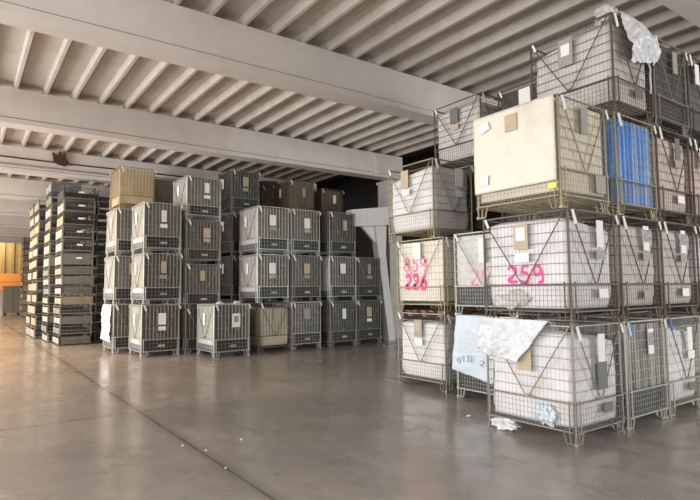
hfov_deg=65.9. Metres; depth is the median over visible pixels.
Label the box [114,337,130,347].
tray
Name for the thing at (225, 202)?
tray
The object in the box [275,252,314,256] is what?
wire cage
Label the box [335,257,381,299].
wire cage
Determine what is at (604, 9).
film
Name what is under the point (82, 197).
wire tray
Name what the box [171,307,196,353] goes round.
wire cage
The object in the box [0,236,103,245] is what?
ceiling beam
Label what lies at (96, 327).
wire tray
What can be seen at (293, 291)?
tray
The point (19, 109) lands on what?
ceiling beam
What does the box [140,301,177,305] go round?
wire cage
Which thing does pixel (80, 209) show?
wire tray
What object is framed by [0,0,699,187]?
ceiling
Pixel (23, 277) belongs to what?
wire tray
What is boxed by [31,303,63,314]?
wire tray
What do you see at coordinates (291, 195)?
wire cage
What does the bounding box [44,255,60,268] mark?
wire tray
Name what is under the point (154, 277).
wire cage
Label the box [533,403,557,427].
scrap
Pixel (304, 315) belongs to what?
wire cage
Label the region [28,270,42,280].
wire tray
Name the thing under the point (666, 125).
tray
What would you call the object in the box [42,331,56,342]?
wire tray
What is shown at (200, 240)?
wire cage
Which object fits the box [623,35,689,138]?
wire cage
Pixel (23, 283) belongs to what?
wire tray
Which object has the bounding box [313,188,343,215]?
wire cage
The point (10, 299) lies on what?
storage container
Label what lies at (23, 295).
wire tray
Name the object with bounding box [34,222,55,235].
wire tray
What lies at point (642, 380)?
wire cage
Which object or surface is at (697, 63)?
trim
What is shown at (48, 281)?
wire tray
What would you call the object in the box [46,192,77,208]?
wire tray
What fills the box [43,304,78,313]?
wire tray
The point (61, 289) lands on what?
wire tray
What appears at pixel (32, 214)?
wire tray
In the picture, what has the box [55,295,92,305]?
wire tray
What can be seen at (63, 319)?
wire tray
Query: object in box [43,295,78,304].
wire tray
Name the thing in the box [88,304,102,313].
wire tray
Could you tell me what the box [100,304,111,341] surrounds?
sheet
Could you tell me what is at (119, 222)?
wire cage
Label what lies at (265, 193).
wire cage
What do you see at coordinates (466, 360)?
sheet
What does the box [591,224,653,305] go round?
bag
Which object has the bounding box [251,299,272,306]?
wire cage
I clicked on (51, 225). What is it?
wire tray
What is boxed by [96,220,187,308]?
wall
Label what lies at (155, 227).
wire cage
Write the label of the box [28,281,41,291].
wire tray
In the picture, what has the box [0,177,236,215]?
ceiling beam
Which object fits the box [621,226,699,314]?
wire cage
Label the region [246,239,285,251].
tray
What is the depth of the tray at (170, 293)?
13.86 m
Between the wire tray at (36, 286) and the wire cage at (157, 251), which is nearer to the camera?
the wire cage at (157, 251)
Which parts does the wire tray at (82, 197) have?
panel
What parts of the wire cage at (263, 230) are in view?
corner post, panel, corner post, panel, corner post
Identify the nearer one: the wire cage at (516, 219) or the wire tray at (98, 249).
the wire cage at (516, 219)
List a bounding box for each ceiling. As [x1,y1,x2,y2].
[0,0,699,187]
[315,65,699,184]
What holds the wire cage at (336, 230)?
on the wire cage at (337, 274)
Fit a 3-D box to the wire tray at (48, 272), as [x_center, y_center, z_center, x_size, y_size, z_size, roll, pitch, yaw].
[-9.973,0.779,18.625,0.929,0.310,1.310,2,-5,-36]
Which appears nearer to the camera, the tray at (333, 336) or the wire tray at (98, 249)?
the tray at (333, 336)
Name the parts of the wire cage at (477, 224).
panel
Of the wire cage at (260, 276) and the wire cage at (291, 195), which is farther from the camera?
the wire cage at (291, 195)
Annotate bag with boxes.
[393,166,467,234]
[402,320,461,380]
[438,101,497,168]
[490,217,610,308]
[493,326,615,427]
[537,23,646,119]
[587,136,685,220]
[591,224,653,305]
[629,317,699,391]
[632,149,699,223]
[650,229,690,303]
[657,66,699,143]
[659,325,694,400]
[687,234,699,301]
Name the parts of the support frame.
leaning leg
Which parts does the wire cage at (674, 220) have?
panel, leg, corner post, panel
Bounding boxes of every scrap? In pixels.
[491,417,520,430]
[496,289,530,308]
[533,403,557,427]
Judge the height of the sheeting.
2.400 m
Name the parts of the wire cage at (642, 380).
panel, panel, panel, corner post, leg, panel, leg, corner post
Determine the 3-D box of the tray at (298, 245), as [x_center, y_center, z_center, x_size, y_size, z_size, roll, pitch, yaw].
[-1.597,-0.089,15.890,0.850,0.270,1.050,2,-5,-36]
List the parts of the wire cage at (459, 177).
corner post, leg, panel, panel, corner post, leg, panel, panel, corner post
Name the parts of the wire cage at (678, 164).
leg, corner post, panel, leg, corner post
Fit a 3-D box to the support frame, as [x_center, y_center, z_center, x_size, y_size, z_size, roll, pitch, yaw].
[0.677,0.716,17.149,1.710,4.340,0.300,2,-5,-36]
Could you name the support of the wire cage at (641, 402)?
on the wire cage at (642, 380)
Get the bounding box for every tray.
[20,286,37,291]
[20,292,26,298]
[20,298,35,303]
[20,305,27,310]
[20,311,30,316]
[21,255,32,261]
[21,268,31,273]
[21,274,27,279]
[21,280,30,285]
[22,237,32,243]
[22,243,32,249]
[22,249,32,255]
[22,262,29,267]
[26,313,42,324]
[26,324,33,336]
[27,292,31,302]
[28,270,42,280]
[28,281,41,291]
[28,302,46,312]
[29,248,43,259]
[29,259,54,270]
[30,204,44,218]
[30,215,45,228]
[30,226,44,238]
[30,239,43,249]
[30,325,44,338]
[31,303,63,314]
[31,314,53,326]
[32,256,54,268]
[32,280,64,291]
[32,292,64,302]
[33,233,55,246]
[33,245,48,257]
[33,268,58,280]
[34,199,56,213]
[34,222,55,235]
[35,210,56,224]
[41,322,67,332]
[42,313,77,323]
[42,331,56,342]
[43,267,78,276]
[43,277,78,285]
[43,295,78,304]
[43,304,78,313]
[44,229,78,244]
[44,242,78,256]
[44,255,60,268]
[44,286,78,294]
[45,217,80,232]
[46,179,81,196]
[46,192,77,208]
[46,204,79,220]
[52,333,90,345]
[53,304,91,315]
[53,323,91,335]
[54,314,91,325]
[55,252,92,266]
[55,265,92,275]
[55,275,93,285]
[55,285,92,294]
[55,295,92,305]
[56,225,93,242]
[56,239,93,253]
[57,185,95,205]
[57,199,95,217]
[57,212,94,229]
[87,313,101,323]
[87,323,101,332]
[87,332,103,342]
[88,266,104,275]
[88,276,104,285]
[88,285,103,294]
[88,295,124,303]
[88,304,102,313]
[89,216,106,231]
[89,228,106,243]
[89,241,119,256]
[89,254,125,266]
[90,190,109,207]
[90,203,112,219]
[109,240,141,252]
[110,289,130,298]
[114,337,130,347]
[133,339,176,350]
[135,236,178,249]
[135,288,178,298]
[174,294,216,302]
[175,250,217,258]
[180,338,195,348]
[181,205,217,219]
[202,339,246,351]
[220,285,238,293]
[221,198,256,211]
[221,242,248,252]
[242,287,285,296]
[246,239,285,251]
[286,287,317,296]
[290,240,317,250]
[291,333,317,343]
[312,242,352,252]
[318,287,353,295]
[318,331,353,340]
[354,329,378,338]
[357,286,378,294]
[459,287,492,304]
[461,372,494,392]
[625,97,682,133]
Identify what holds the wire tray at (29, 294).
on the wire tray at (29, 304)
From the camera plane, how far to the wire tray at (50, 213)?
18.28 m
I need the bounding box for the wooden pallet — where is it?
[405,309,474,316]
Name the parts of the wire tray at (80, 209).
panel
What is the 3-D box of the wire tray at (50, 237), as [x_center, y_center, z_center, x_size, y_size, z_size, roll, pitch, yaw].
[-9.977,-0.421,18.735,0.929,0.420,1.327,2,-5,-36]
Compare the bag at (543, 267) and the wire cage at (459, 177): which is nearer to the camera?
the bag at (543, 267)
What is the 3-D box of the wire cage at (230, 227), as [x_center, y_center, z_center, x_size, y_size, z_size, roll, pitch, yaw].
[-3.627,-0.462,17.603,1.022,1.369,1.214,2,-5,-36]
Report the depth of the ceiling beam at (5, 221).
30.07 m
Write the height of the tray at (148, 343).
0.270 m
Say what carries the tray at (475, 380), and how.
on the wire cage at (469, 382)
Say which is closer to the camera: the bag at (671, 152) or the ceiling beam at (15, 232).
the bag at (671, 152)
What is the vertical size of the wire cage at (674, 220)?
1.240 m
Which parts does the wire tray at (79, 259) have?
panel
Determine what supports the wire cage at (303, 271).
on the wire cage at (304, 315)
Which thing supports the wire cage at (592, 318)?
on the floor
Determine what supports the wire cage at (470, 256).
on the wire cage at (469, 382)
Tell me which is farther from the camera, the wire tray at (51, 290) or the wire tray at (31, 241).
the wire tray at (31, 241)
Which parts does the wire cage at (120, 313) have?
panel, corner post, panel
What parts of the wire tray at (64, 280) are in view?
panel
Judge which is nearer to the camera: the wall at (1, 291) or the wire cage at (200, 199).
the wire cage at (200, 199)
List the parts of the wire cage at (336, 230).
panel, corner post, panel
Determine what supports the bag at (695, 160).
in the wire cage at (674, 220)
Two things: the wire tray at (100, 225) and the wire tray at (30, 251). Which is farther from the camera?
the wire tray at (30, 251)
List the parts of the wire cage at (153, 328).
panel, corner post, panel, corner post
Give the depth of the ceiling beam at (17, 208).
25.52 m
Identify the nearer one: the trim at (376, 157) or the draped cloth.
the draped cloth
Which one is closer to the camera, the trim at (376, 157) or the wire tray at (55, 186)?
the trim at (376, 157)
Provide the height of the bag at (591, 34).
1.032 m
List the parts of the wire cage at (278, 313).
panel, corner post, panel, corner post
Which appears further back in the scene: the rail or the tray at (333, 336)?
the rail
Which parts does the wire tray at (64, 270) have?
panel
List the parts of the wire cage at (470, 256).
corner post, leg, panel, leg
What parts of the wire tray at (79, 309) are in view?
panel, panel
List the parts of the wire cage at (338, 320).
panel, panel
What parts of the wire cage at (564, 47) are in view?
corner post, panel, panel, leg, corner post, panel, leg, corner post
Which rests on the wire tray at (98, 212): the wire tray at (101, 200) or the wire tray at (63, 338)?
the wire tray at (101, 200)
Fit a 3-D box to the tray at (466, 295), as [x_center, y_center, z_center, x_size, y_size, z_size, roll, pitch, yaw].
[2.337,0.687,8.139,0.850,0.270,1.050,2,-5,-36]
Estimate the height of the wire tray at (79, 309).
0.310 m
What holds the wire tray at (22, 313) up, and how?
on the floor
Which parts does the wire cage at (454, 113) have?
corner post, panel, corner post, panel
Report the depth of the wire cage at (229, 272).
16.95 m
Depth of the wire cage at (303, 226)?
15.45 m
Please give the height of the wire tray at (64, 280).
0.310 m
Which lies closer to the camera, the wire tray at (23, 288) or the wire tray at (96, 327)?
the wire tray at (96, 327)
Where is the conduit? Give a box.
[0,162,109,175]
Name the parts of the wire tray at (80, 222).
panel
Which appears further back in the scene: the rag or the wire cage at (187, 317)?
the rag
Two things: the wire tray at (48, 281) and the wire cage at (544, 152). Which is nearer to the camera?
the wire cage at (544, 152)
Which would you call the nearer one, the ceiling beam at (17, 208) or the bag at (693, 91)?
the bag at (693, 91)
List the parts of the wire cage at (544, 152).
leg, leg, corner post, panel, leg, corner post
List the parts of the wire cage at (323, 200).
panel, panel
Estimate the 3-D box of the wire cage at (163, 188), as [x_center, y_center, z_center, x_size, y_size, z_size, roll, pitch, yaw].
[-6.235,-1.600,17.607,1.022,1.310,1.214,2,-5,-36]
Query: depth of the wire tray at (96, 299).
17.89 m
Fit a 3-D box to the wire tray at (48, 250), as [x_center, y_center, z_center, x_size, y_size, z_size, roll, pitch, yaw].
[-9.959,-0.005,18.667,0.929,0.420,1.327,2,-5,-36]
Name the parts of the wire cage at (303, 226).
corner post, panel, corner post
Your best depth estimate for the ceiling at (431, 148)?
26.65 m
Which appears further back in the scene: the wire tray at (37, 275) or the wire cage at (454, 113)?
the wire tray at (37, 275)
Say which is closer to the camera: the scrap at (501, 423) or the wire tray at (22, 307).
the scrap at (501, 423)
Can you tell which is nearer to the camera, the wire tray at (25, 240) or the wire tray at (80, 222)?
the wire tray at (80, 222)
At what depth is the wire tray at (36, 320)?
19.54 m
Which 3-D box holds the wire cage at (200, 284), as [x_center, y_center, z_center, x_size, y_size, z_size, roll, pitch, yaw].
[-4.266,1.002,14.926,1.022,1.183,1.214,2,-5,-36]
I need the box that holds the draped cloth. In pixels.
[476,317,551,361]
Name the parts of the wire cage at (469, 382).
leg, panel, panel, panel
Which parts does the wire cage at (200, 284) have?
corner post, panel, panel, corner post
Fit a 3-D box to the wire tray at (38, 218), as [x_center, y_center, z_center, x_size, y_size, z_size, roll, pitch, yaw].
[-11.242,-1.174,20.325,0.929,0.420,1.327,2,-5,-36]
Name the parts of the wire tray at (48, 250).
panel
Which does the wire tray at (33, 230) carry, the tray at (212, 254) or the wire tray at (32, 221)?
the wire tray at (32, 221)
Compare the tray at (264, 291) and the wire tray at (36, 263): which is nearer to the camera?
the tray at (264, 291)
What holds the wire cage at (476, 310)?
on the floor
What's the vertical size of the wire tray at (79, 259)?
0.420 m
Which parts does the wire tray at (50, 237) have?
panel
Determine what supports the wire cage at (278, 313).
on the floor
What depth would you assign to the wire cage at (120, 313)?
14.59 m
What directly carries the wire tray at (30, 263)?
on the wire tray at (30, 274)
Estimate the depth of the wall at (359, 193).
29.51 m
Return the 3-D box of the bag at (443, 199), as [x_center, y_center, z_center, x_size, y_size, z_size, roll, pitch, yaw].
[1.420,-0.859,9.642,0.890,1.058,1.094,2,-5,-36]
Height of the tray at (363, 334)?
0.270 m
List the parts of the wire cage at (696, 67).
leg, corner post, panel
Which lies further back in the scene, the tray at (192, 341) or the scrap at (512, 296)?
the tray at (192, 341)
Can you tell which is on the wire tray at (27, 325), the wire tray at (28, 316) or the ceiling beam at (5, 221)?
the wire tray at (28, 316)
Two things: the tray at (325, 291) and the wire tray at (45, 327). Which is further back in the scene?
the wire tray at (45, 327)
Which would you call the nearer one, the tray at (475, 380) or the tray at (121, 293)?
the tray at (475, 380)
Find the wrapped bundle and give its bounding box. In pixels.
[247,306,286,345]
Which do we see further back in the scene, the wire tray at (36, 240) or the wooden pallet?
the wire tray at (36, 240)
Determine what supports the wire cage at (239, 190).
on the wire cage at (230, 227)
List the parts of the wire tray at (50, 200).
panel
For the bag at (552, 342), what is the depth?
5.90 m
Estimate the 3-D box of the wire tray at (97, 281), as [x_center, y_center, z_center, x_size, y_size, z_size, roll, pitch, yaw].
[-8.331,1.060,18.453,0.929,0.310,1.310,2,-5,-36]
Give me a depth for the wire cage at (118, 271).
14.72 m
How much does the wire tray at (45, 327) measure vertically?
0.310 m
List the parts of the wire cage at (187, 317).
panel, corner post, panel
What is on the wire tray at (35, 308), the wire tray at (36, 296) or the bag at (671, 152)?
the wire tray at (36, 296)
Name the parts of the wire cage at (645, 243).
leg, panel, corner post, leg, panel, panel, leg, corner post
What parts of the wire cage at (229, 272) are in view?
panel, corner post, panel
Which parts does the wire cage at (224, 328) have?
corner post, panel, corner post, panel, corner post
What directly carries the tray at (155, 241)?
on the wire cage at (155, 227)
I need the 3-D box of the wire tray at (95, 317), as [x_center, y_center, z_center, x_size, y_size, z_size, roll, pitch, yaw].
[-8.315,2.296,18.342,0.929,0.310,1.310,2,-5,-36]
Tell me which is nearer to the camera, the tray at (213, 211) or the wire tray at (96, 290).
the tray at (213, 211)
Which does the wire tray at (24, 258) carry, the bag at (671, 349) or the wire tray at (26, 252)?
the wire tray at (26, 252)
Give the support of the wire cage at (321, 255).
on the wire cage
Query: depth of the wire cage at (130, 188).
15.32 m
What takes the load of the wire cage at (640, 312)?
on the floor
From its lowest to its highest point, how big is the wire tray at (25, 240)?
0.420 m
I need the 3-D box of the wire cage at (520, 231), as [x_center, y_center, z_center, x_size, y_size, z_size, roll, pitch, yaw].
[2.363,0.225,6.426,1.022,1.240,1.214,2,-5,-36]
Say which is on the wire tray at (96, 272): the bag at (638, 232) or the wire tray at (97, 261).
the wire tray at (97, 261)
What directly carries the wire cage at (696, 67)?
on the wire cage at (674, 220)
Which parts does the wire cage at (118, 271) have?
panel, corner post, panel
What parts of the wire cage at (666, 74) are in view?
leg, corner post, panel, leg, corner post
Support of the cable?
attached to the ceiling beam at (6, 150)
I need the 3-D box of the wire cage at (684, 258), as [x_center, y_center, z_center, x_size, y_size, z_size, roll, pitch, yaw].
[4.050,0.297,7.642,1.022,1.240,1.214,2,-5,-36]
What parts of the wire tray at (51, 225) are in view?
panel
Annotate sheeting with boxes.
[0,243,24,273]
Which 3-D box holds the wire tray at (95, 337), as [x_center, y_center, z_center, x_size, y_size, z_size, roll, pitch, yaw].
[-8.296,2.915,18.320,0.929,0.310,1.310,2,-5,-36]
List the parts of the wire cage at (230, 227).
panel, corner post, panel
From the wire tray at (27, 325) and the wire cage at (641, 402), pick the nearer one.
the wire cage at (641, 402)
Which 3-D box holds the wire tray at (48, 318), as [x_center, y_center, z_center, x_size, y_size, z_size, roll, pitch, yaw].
[-9.932,2.325,18.522,0.929,0.310,1.310,2,-5,-36]
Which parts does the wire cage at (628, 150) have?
panel, leg, corner post, panel, leg, corner post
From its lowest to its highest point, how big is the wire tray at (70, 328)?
0.310 m
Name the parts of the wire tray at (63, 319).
panel, panel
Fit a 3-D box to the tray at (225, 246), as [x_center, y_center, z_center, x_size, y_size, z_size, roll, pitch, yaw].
[-3.627,-0.076,17.573,0.850,0.282,1.050,2,-5,-36]
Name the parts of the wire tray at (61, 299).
panel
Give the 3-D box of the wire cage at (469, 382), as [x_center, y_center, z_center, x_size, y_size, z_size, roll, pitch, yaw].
[2.348,1.589,8.075,1.026,1.240,1.214,2,-5,-36]
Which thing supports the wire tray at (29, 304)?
on the wire tray at (28, 316)
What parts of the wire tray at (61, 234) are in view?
panel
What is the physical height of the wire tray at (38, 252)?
0.420 m
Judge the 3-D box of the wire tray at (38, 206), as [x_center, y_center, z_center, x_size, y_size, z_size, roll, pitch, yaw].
[-11.267,-1.594,20.337,0.929,0.420,1.327,2,-5,-36]
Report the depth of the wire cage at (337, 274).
15.94 m
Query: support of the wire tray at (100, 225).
on the wire tray at (101, 238)
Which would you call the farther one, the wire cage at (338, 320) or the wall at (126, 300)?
the wall at (126, 300)
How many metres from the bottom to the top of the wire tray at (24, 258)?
0.420 m
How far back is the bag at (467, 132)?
9.86 m
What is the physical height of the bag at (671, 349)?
0.979 m
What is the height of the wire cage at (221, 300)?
1.369 m
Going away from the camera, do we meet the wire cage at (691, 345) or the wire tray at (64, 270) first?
the wire cage at (691, 345)
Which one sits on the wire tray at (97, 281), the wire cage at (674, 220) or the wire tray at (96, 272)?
the wire tray at (96, 272)
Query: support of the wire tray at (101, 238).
on the wire tray at (98, 249)
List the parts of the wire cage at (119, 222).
panel, corner post, panel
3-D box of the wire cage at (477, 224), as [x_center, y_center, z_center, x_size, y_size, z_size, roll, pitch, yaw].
[2.356,-0.841,10.120,1.014,1.277,1.214,2,-5,-36]
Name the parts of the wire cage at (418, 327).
corner post, panel, panel, corner post, leg, panel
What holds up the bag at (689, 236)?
in the wire cage at (698, 227)
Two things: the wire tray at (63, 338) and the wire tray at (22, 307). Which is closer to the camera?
the wire tray at (63, 338)
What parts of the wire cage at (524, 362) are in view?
corner post, leg, panel, panel, leg, corner post, panel, panel, leg, corner post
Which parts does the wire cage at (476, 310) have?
panel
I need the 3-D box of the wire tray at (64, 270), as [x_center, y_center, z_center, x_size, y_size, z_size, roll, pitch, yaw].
[-8.980,0.693,17.580,0.929,0.310,1.310,2,-5,-36]
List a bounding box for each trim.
[314,63,698,182]
[373,154,379,174]
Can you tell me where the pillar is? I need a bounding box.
[376,180,403,338]
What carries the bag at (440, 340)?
in the wire cage at (418, 327)
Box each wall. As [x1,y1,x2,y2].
[0,255,200,314]
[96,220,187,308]
[201,69,699,321]
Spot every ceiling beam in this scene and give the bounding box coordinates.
[0,0,500,125]
[0,86,402,180]
[0,144,316,190]
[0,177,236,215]
[0,199,216,222]
[0,216,106,232]
[0,227,106,236]
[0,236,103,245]
[656,0,699,27]
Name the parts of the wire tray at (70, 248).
panel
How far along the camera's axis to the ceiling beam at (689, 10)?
7.10 m
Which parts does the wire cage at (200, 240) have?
panel, corner post, panel, corner post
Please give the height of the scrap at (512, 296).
0.250 m
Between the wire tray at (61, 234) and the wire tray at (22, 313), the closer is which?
the wire tray at (61, 234)
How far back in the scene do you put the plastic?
6.75 m
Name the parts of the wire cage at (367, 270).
corner post, panel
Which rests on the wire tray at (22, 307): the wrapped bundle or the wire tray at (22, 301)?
the wire tray at (22, 301)
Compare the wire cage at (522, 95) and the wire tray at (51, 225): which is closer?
the wire cage at (522, 95)
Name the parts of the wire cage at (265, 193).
panel, panel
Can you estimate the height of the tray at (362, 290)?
0.270 m
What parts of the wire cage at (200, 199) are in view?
panel, corner post, panel, corner post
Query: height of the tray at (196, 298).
0.244 m
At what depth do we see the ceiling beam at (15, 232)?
34.67 m
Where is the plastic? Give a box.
[612,11,660,93]
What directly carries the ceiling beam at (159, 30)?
attached to the ceiling at (471, 46)
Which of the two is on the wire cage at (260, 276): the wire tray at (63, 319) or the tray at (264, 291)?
the tray at (264, 291)
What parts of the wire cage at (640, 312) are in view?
panel, panel, panel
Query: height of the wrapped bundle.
1.020 m
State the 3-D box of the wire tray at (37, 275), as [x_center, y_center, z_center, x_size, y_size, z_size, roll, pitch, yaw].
[-11.222,0.918,20.144,0.929,0.420,1.327,2,-5,-36]
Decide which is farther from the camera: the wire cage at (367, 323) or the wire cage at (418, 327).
the wire cage at (367, 323)
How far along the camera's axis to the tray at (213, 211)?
14.72 m
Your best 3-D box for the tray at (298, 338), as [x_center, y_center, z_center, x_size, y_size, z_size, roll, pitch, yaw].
[-1.558,2.523,15.693,0.850,0.270,1.050,2,-5,-36]
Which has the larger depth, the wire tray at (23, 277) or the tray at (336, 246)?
the wire tray at (23, 277)
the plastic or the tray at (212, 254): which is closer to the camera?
the plastic
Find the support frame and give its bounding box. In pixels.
[346,206,394,340]
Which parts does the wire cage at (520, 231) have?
corner post, leg, panel, panel, leg, leg, corner post, panel, panel, leg, corner post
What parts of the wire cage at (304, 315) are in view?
panel, panel, corner post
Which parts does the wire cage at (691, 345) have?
panel, panel, panel, leg, corner post, panel, leg, corner post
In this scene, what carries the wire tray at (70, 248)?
on the wire tray at (79, 259)
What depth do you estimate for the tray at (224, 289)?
17.02 m
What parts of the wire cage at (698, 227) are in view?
panel, corner post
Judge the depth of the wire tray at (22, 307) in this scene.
36.71 m
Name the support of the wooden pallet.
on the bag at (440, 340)
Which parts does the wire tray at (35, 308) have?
panel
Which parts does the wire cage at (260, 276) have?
panel, corner post, panel, corner post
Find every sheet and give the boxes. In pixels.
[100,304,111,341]
[452,314,497,384]
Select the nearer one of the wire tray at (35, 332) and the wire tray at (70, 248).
the wire tray at (70, 248)
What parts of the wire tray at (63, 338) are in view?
panel, panel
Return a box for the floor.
[0,312,699,499]
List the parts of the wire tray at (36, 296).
panel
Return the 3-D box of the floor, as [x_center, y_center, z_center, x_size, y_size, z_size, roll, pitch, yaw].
[-8.128,3.204,18.788,27.000,0.200,56.300,2,-5,-36]
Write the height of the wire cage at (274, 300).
1.310 m
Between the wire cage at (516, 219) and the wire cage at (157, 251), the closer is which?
the wire cage at (516, 219)
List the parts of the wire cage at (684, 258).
leg, corner post, panel, panel, leg, corner post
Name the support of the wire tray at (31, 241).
on the wire tray at (30, 251)
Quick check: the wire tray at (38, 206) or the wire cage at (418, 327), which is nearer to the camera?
the wire cage at (418, 327)
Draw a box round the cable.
[0,155,211,179]
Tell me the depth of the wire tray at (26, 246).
37.01 m
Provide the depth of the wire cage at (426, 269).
8.99 m
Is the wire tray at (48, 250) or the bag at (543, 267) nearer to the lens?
the bag at (543, 267)
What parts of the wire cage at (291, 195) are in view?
panel, corner post, panel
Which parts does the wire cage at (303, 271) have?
panel, corner post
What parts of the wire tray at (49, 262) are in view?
panel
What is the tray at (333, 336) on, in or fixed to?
on the wire cage at (338, 320)
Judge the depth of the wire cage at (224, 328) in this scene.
13.59 m
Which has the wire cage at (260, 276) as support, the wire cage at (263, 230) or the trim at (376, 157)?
the wire cage at (263, 230)
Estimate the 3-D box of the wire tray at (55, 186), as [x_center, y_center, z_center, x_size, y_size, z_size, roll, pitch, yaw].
[-9.985,-2.098,18.842,0.929,0.420,1.327,2,-5,-36]
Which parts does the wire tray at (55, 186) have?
panel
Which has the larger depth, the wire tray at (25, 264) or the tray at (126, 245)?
the wire tray at (25, 264)
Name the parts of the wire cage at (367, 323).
panel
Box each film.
[259,180,279,187]
[594,4,617,25]
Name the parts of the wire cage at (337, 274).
panel, corner post, panel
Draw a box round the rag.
[52,151,68,166]
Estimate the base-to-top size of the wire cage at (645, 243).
1.240 m
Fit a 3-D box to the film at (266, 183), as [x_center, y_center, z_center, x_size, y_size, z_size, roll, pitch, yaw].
[-2.899,-2.292,19.099,0.636,0.320,0.776,-3,-5,26]
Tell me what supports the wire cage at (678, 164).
on the wire cage at (684, 258)
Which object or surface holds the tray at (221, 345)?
on the wire cage at (224, 328)
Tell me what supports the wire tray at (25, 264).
on the wire tray at (25, 270)
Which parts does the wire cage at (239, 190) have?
panel, corner post, panel, corner post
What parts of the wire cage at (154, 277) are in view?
panel, corner post, panel, corner post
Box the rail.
[0,273,41,289]
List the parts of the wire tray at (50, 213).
panel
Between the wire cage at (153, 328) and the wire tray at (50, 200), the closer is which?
the wire cage at (153, 328)
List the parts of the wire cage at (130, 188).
corner post, panel, corner post, panel, corner post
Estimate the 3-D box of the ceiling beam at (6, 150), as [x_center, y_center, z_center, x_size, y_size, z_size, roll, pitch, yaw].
[-9.191,-2.686,17.144,18.950,0.770,0.440,2,-5,-36]
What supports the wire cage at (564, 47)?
on the wire cage at (628, 150)
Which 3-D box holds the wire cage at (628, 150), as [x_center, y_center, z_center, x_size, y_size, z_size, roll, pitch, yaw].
[3.202,-0.975,7.130,1.022,1.240,1.214,2,-5,-36]
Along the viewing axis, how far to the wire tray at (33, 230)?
21.11 m
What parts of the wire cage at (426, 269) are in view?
corner post, panel, corner post, leg, panel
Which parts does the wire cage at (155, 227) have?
corner post, panel, corner post, panel, corner post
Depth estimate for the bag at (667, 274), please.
7.13 m
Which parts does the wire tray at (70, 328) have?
panel, panel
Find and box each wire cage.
[103,256,149,303]
[103,303,147,353]
[106,207,152,256]
[109,166,155,211]
[128,303,180,357]
[131,201,182,254]
[131,253,182,304]
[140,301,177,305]
[142,250,174,255]
[155,177,177,205]
[171,264,221,308]
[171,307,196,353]
[172,219,221,265]
[173,175,222,221]
[196,303,250,357]
[217,169,260,215]
[218,212,259,256]
[218,255,259,299]
[220,299,260,306]
[239,205,289,255]
[239,254,289,302]
[241,302,291,352]
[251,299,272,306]
[257,185,272,208]
[272,209,320,256]
[272,255,321,301]
[273,179,315,211]
[273,301,321,349]
[274,300,314,302]
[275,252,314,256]
[308,211,356,257]
[309,256,356,300]
[311,300,357,346]
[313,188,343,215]
[315,254,343,257]
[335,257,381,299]
[350,299,381,343]
[388,157,473,242]
[396,236,484,313]
[397,311,485,392]
[434,92,500,169]
[436,164,505,239]
[438,307,514,322]
[453,231,558,316]
[455,313,559,396]
[473,93,609,220]
[483,208,619,325]
[486,318,624,447]
[497,78,536,111]
[500,206,595,225]
[504,312,601,319]
[530,12,654,126]
[534,112,658,223]
[538,215,663,320]
[543,315,668,430]
[581,221,698,317]
[581,313,699,417]
[586,126,693,224]
[616,386,660,415]
[619,311,699,404]
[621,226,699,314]
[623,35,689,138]
[626,139,699,228]
[657,54,699,146]
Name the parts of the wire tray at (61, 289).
panel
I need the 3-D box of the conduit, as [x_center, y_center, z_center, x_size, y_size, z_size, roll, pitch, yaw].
[-9.381,-2.533,16.672,17.900,0.100,0.052,2,-5,-36]
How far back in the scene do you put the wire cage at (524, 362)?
5.90 m
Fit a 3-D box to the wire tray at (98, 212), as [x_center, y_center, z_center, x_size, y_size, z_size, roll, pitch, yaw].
[-8.316,-1.289,18.613,0.929,0.420,1.327,2,-5,-36]
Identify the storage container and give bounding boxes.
[2,286,21,315]
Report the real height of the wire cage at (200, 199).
1.183 m

